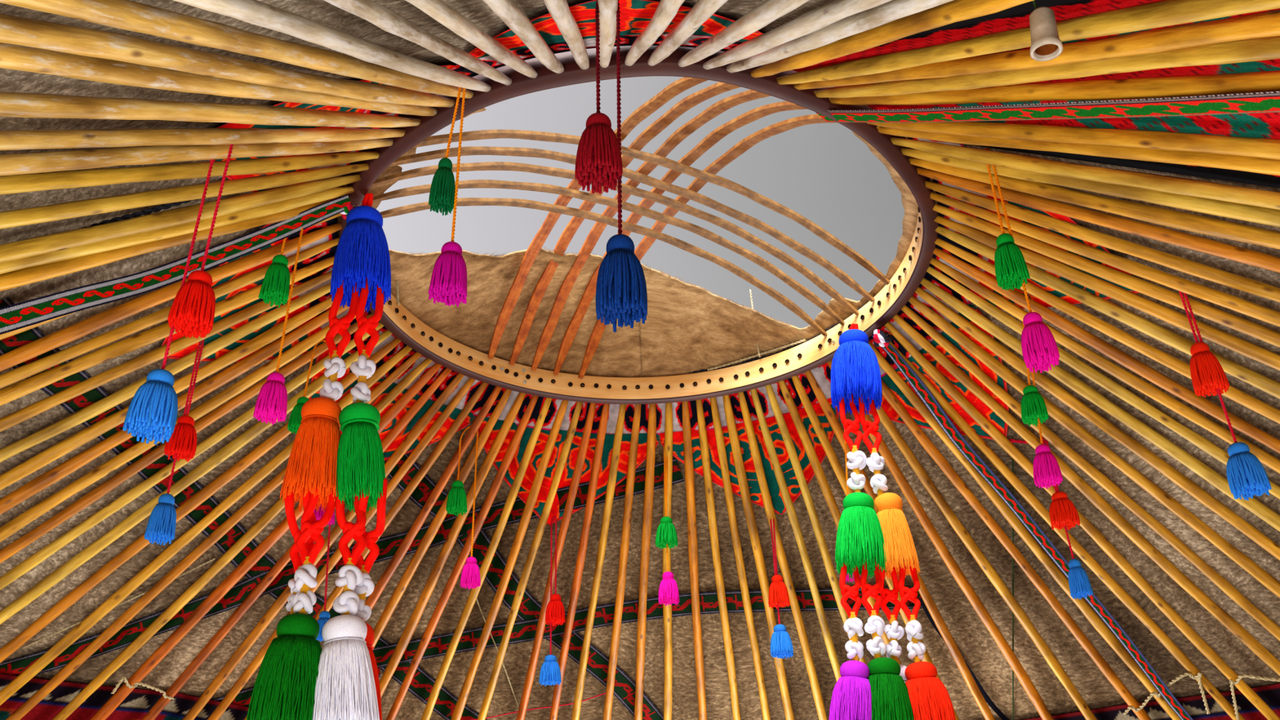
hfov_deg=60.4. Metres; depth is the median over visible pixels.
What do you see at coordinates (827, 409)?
pole
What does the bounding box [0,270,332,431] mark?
pole
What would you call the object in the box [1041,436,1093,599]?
tassels
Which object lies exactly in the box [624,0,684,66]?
pole
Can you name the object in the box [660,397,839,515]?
band
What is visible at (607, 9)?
pole
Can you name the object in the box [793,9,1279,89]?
pole
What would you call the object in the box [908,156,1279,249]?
pole
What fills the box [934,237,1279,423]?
pole
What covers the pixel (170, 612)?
pole
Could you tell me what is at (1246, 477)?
tassels
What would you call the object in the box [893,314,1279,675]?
pole
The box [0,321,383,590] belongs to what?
pole
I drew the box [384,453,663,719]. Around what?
band
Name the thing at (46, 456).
pole
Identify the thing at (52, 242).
pole
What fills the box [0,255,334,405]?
pole
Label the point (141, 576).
pole
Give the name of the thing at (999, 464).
pole
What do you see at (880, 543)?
hanging tassels
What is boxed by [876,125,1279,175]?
pole
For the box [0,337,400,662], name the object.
pole
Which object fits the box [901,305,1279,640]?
pole
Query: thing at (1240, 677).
rope
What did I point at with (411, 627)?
pole
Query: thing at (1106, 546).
pole
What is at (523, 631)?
band
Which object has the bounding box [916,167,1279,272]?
pole
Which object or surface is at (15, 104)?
pole
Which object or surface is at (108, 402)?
pole
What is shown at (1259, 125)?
textile
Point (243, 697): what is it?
band
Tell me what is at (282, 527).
pole
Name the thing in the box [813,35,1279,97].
pole
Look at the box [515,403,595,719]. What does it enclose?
pole
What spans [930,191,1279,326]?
pole
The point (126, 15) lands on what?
pole
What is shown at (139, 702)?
rope
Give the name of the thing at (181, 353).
pendant
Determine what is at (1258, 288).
pole
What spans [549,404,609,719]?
pole
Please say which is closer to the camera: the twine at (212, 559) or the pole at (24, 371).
the pole at (24, 371)
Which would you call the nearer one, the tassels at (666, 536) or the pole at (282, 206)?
the pole at (282, 206)
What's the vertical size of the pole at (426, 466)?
1.610 m
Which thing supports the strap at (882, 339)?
hanging from the crown
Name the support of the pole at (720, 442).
attached to the crown
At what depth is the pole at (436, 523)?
3.71 m
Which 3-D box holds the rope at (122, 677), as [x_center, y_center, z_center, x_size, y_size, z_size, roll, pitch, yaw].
[-1.562,1.048,3.490,0.060,0.046,0.210,-22,-35,33]
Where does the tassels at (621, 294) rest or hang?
hanging from the textile at (635, 15)
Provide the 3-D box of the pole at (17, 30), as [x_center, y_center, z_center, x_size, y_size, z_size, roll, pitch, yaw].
[-0.722,-0.298,1.208,0.042,1.612,1.955,-11,-30,17]
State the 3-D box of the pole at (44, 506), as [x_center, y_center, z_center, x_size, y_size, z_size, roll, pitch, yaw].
[-1.722,0.582,2.756,1.944,1.608,0.043,-2,-29,2]
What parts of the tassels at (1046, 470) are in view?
cord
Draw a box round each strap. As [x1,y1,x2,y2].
[0,194,357,334]
[815,91,1279,122]
[871,328,1193,719]
[918,598,1008,719]
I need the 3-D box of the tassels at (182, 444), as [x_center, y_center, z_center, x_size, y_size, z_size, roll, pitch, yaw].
[-1.114,0.175,2.682,0.075,0.557,0.068,-10,-30,15]
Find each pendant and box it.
[161,221,324,361]
[209,65,457,192]
[308,344,473,460]
[973,195,1139,308]
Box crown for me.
[340,45,937,404]
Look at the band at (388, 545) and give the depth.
3.62 m
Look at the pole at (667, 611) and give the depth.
4.01 m
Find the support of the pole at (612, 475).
attached to the crown
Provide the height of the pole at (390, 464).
1.612 m
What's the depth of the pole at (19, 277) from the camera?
2.27 m
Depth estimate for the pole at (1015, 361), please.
3.01 m
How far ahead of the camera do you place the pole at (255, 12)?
1.61 m
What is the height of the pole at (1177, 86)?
1.614 m
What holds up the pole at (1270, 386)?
attached to the crown
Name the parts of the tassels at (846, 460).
cord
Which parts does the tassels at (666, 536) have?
cord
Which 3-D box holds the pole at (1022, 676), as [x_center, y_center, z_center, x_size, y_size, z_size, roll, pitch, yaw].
[1.233,1.042,3.709,0.042,1.611,1.946,-23,-36,34]
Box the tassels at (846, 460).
[844,430,861,582]
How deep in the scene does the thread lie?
4.18 m
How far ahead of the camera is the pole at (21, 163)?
1.94 m
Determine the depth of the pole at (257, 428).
3.09 m
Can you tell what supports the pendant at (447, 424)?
attached to the textile at (635, 15)
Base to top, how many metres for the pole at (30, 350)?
1.613 m
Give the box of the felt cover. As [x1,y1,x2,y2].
[337,107,937,377]
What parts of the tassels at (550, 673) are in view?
cord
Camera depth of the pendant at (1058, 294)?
2.72 m
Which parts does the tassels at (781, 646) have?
cord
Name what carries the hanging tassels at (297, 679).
hanging from the crown
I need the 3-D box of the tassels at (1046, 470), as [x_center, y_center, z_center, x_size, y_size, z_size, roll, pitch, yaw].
[1.008,0.092,2.839,0.067,0.492,0.066,5,-30,-12]
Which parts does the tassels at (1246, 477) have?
cord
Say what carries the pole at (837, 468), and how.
attached to the crown
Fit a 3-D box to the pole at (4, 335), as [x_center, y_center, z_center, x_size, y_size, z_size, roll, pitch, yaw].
[-1.607,0.169,2.008,1.942,1.615,0.038,10,-31,-20]
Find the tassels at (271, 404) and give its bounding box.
[253,227,303,424]
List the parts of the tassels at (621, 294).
cord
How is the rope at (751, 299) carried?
hanging from the crown
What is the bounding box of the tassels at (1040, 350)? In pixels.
[984,147,1059,373]
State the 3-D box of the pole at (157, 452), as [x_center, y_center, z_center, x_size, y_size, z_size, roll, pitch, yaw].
[-1.709,0.619,2.823,1.944,1.608,0.035,-3,-29,3]
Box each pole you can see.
[0,0,474,98]
[0,13,455,107]
[0,42,437,115]
[0,91,421,127]
[0,128,405,150]
[0,137,394,175]
[0,151,379,195]
[0,163,368,229]
[0,173,360,263]
[0,186,354,274]
[0,197,337,291]
[0,213,341,340]
[0,222,342,371]
[0,236,340,388]
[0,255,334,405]
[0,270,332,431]
[0,283,330,462]
[0,296,333,490]
[0,302,349,515]
[0,309,366,542]
[0,313,373,563]
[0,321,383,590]
[0,329,391,624]
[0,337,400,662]
[0,345,412,705]
[5,351,422,719]
[52,358,431,719]
[89,363,441,719]
[141,367,452,719]
[173,0,491,92]
[182,373,463,719]
[207,377,475,719]
[244,382,488,719]
[324,0,511,85]
[364,386,502,608]
[372,389,511,650]
[379,392,525,697]
[386,395,538,719]
[405,0,537,78]
[420,397,552,719]
[450,400,568,719]
[477,401,582,719]
[482,0,564,73]
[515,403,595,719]
[543,0,589,69]
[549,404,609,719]
[571,404,626,719]
[597,0,617,67]
[602,404,641,719]
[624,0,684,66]
[634,404,656,719]
[647,0,728,66]
[662,402,672,719]
[677,0,808,66]
[681,400,706,719]
[695,399,741,719]
[702,0,891,69]
[710,397,770,719]
[722,395,795,719]
[725,0,953,72]
[737,391,827,719]
[750,0,1033,77]
[750,388,840,681]
[764,384,867,666]
[776,0,1279,84]
[777,380,901,664]
[791,375,959,719]
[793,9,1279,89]
[804,370,995,719]
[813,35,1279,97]
[826,360,1053,719]
[829,70,1279,105]
[866,121,1279,159]
[868,340,1181,719]
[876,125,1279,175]
[876,405,1097,719]
[880,378,1151,719]
[884,321,1279,719]
[888,342,1245,719]
[890,137,1279,209]
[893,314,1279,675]
[901,147,1279,227]
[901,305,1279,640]
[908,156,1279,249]
[908,295,1279,597]
[915,286,1279,560]
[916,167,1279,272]
[920,277,1279,531]
[924,180,1279,302]
[926,265,1279,499]
[929,257,1279,474]
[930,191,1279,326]
[933,203,1279,347]
[933,214,1279,370]
[933,247,1279,453]
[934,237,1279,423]
[935,225,1279,399]
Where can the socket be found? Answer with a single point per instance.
(1046, 45)
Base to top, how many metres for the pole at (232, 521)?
1.614 m
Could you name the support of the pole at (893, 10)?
attached to the crown
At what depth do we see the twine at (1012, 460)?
3.70 m
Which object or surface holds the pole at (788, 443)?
attached to the crown
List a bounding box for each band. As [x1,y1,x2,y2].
[0,297,486,719]
[0,457,684,675]
[210,657,380,706]
[373,586,923,667]
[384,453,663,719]
[469,0,763,57]
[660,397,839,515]
[865,303,1008,439]
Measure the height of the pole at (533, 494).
1.612 m
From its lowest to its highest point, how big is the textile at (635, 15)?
0.318 m
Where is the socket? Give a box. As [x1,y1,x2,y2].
[1029,0,1062,61]
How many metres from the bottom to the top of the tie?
0.045 m
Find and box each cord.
[80,199,198,228]
[688,279,890,373]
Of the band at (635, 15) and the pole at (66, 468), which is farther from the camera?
the pole at (66, 468)
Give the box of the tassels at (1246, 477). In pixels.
[1178,290,1271,500]
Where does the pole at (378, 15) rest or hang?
attached to the crown
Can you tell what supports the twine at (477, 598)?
attached to the covering
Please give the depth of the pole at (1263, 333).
2.54 m
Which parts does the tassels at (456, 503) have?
cord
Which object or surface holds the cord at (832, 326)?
on the crown
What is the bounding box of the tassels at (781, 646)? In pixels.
[768,518,793,658]
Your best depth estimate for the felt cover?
3.55 m
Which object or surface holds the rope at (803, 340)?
on the crown
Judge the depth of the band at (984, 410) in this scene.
3.31 m
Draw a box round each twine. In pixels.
[22,557,215,648]
[475,598,518,706]
[1011,435,1013,719]
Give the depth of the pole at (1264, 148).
1.98 m
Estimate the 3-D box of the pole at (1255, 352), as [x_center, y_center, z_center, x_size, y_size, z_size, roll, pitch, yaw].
[1.720,0.236,2.280,1.946,1.610,0.041,-6,-29,8]
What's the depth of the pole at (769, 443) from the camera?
3.81 m
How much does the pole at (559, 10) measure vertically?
1.610 m
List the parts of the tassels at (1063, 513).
cord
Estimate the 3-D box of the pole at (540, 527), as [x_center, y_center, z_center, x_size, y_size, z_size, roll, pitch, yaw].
[-0.544,1.270,4.044,0.040,1.611,1.941,10,-31,-20]
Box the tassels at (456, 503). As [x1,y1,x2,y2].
[445,426,480,589]
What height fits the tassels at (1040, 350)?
0.546 m
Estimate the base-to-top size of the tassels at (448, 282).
0.553 m
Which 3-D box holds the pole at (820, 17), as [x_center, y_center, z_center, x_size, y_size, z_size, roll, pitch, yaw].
[0.414,-0.377,1.117,0.039,1.611,1.944,7,-30,-14]
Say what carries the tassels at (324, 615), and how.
hanging from the textile at (635, 15)
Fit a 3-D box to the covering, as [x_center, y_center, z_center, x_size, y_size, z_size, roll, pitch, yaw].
[0.013,0.382,2.645,5.720,1.536,5.720,-1,-29,0]
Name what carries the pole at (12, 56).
attached to the crown
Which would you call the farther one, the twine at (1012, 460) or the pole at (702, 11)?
the twine at (1012, 460)
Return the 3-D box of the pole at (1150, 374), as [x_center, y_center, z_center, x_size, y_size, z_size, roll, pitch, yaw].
[1.761,0.412,2.602,1.946,1.608,0.038,1,-29,-3]
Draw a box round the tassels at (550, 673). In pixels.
[538,515,564,686]
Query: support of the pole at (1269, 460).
attached to the crown
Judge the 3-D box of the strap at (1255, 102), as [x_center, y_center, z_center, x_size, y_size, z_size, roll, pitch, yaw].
[0.707,-0.424,1.863,0.066,0.844,1.134,15,-33,-27]
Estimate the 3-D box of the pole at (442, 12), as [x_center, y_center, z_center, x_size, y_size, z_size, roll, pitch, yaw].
[-0.332,-0.369,1.102,0.037,1.608,1.944,-5,-29,6]
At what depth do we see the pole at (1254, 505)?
2.95 m
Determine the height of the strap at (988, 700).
0.406 m
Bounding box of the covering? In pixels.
[0,0,1279,719]
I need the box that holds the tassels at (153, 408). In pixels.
[122,144,233,444]
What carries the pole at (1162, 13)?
attached to the crown
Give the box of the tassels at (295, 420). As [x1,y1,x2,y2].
[287,339,334,524]
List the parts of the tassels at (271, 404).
cord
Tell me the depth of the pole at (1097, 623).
3.46 m
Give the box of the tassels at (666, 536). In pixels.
[655,444,679,606]
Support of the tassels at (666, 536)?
hanging from the textile at (635, 15)
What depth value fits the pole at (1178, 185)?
2.15 m
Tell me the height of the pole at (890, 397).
1.612 m
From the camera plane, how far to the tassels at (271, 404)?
2.46 m
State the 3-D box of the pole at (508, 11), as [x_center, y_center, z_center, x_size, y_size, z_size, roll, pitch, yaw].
[-0.224,-0.381,1.085,0.040,1.608,1.947,-3,-29,3]
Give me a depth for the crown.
3.15 m
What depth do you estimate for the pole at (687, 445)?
3.92 m
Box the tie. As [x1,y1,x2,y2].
[1008,438,1046,444]
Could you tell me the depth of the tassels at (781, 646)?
3.64 m
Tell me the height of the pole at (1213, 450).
1.610 m
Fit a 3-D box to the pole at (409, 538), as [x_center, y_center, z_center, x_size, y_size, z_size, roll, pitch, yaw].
[-1.070,1.143,3.792,0.036,1.612,1.944,22,-37,-36]
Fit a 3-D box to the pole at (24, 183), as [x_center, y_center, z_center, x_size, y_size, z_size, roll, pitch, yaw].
[-1.182,-0.141,1.481,0.039,1.603,1.950,-21,-35,32]
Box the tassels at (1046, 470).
[1021,321,1062,488]
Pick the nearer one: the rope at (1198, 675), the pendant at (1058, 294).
the pendant at (1058, 294)
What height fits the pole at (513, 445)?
1.613 m
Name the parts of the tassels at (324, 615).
cord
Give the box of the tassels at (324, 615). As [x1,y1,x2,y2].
[315,524,330,641]
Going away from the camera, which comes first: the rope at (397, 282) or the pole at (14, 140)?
the pole at (14, 140)
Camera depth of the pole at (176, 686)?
3.52 m
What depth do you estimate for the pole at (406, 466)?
3.58 m
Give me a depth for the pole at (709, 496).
3.92 m
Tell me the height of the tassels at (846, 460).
0.591 m
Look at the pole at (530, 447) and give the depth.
3.83 m
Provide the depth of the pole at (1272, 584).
3.08 m
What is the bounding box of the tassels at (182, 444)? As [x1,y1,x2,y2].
[144,339,204,545]
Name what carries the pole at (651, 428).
attached to the crown
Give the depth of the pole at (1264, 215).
2.18 m
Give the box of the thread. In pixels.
[470,693,605,719]
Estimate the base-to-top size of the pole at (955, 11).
1.613 m
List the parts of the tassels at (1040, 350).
cord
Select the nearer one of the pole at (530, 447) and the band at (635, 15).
the band at (635, 15)
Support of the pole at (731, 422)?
attached to the crown
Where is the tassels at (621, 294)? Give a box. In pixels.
[574,0,647,332]
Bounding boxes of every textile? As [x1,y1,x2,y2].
[161,0,1139,525]
[791,0,1279,188]
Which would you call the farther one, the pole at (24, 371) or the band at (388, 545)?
the band at (388, 545)
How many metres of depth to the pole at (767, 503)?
3.88 m
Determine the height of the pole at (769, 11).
1.612 m
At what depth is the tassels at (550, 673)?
3.67 m
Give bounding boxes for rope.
[0,673,1279,719]
[111,675,173,699]
[395,280,399,305]
[706,338,806,371]
[749,289,760,357]
[1123,671,1210,714]
[1228,673,1279,684]
[1228,681,1239,719]
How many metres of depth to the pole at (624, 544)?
3.93 m
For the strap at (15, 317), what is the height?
0.678 m
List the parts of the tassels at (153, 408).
cord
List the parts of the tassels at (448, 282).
cord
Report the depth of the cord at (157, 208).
2.23 m
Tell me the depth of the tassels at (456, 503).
3.46 m
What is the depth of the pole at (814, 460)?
3.65 m
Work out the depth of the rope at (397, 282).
3.22 m
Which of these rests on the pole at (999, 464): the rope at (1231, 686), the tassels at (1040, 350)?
the rope at (1231, 686)
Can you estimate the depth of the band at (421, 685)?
3.22 m
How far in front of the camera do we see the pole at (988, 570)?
3.60 m
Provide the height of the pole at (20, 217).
1.608 m
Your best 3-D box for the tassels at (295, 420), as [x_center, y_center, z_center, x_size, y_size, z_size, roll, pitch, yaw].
[-0.877,0.184,2.983,0.154,0.554,0.063,-1,-29,0]
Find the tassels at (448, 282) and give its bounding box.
[427,72,466,306]
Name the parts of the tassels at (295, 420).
cord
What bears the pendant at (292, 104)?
attached to the textile at (635, 15)
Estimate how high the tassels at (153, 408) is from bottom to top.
0.626 m
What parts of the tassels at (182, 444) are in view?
cord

